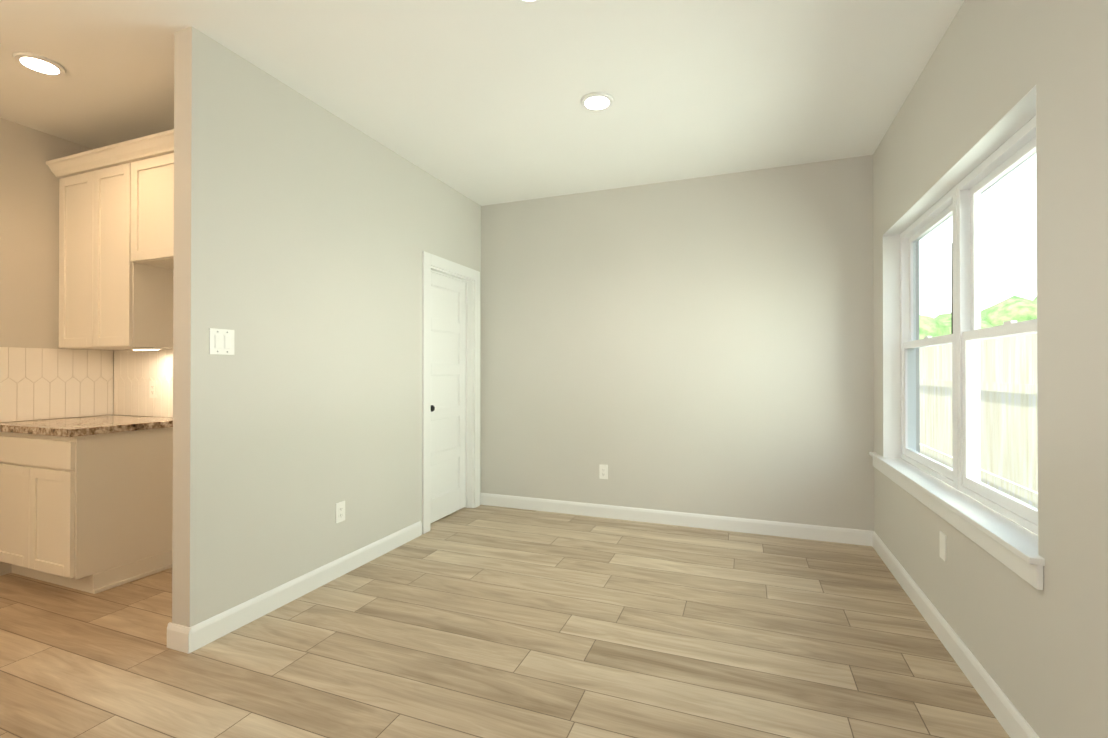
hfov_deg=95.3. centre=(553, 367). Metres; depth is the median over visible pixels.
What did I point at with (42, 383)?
tile backsplash
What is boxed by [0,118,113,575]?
wall
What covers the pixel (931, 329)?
tree
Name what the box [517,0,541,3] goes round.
recessed light
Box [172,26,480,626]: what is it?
wall
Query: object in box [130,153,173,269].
upper cabinet
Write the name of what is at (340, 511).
electrical outlet
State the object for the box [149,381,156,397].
electrical outlet
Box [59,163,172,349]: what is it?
upper cabinet
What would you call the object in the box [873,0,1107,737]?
wall
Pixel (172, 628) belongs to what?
baseboard
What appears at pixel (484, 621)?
floor
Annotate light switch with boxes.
[209,328,233,354]
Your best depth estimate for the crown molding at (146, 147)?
3.01 m
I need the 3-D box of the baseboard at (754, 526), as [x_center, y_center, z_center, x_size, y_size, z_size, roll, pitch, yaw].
[0.768,1.197,4.080,3.084,0.105,0.014,0,0,21]
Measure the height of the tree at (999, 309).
7.462 m
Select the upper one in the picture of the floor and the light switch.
the light switch
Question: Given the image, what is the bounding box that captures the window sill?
[869,452,1044,589]
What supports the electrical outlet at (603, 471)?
attached to the wall at (702, 345)
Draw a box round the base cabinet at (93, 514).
[0,427,172,593]
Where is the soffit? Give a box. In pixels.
[919,152,1035,239]
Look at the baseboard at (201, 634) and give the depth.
2.64 m
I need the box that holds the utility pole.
[951,243,952,333]
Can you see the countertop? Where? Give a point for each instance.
(79, 426)
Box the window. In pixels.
[883,85,1038,554]
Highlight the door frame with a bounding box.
[422,251,479,533]
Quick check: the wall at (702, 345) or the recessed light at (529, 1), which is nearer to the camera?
the recessed light at (529, 1)
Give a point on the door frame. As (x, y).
(429, 260)
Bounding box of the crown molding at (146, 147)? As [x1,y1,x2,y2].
[46,129,173,177]
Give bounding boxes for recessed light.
[13,52,65,75]
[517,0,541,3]
[581,92,613,110]
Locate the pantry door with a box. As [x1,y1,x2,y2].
[430,272,465,523]
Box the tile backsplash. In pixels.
[0,347,172,421]
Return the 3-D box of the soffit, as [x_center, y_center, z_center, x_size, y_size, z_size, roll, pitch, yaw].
[2.253,-1.269,2.406,0.427,0.220,18.000,0,0,21]
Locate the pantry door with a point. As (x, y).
(448, 395)
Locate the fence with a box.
[919,333,1037,508]
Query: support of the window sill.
attached to the wall at (1041, 656)
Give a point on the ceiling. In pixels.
(478, 102)
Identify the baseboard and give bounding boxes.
[167,622,178,650]
[179,521,421,653]
[480,493,870,545]
[871,531,1039,737]
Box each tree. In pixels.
[919,315,949,339]
[935,296,1036,333]
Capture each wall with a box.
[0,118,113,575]
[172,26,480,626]
[481,155,873,530]
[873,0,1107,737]
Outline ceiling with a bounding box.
[0,0,963,205]
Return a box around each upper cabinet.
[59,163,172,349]
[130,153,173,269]
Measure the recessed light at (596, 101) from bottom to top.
0.013 m
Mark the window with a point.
(959, 202)
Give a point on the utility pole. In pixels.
(952, 296)
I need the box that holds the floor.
[0,505,1009,737]
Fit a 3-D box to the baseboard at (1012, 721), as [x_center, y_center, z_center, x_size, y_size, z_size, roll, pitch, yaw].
[0.768,1.174,-0.328,0.014,0.105,8.257,0,0,21]
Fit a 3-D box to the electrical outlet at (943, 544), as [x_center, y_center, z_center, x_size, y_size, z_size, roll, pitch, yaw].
[1.763,0.810,2.289,0.006,0.118,0.072,0,0,21]
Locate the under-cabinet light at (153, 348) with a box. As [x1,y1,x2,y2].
[131,347,161,349]
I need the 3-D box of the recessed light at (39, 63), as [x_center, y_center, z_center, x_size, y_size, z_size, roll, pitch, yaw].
[-2.532,-1.492,2.488,0.186,0.013,0.186,0,0,21]
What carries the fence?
on the ground
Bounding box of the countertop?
[0,415,172,436]
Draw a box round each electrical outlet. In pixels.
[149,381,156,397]
[336,501,344,522]
[599,464,607,478]
[939,531,946,561]
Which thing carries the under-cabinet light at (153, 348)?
attached to the upper cabinet at (112, 296)
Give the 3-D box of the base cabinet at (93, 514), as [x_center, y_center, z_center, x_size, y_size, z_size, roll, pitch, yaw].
[-2.828,0.807,3.120,0.825,0.874,0.622,0,0,21]

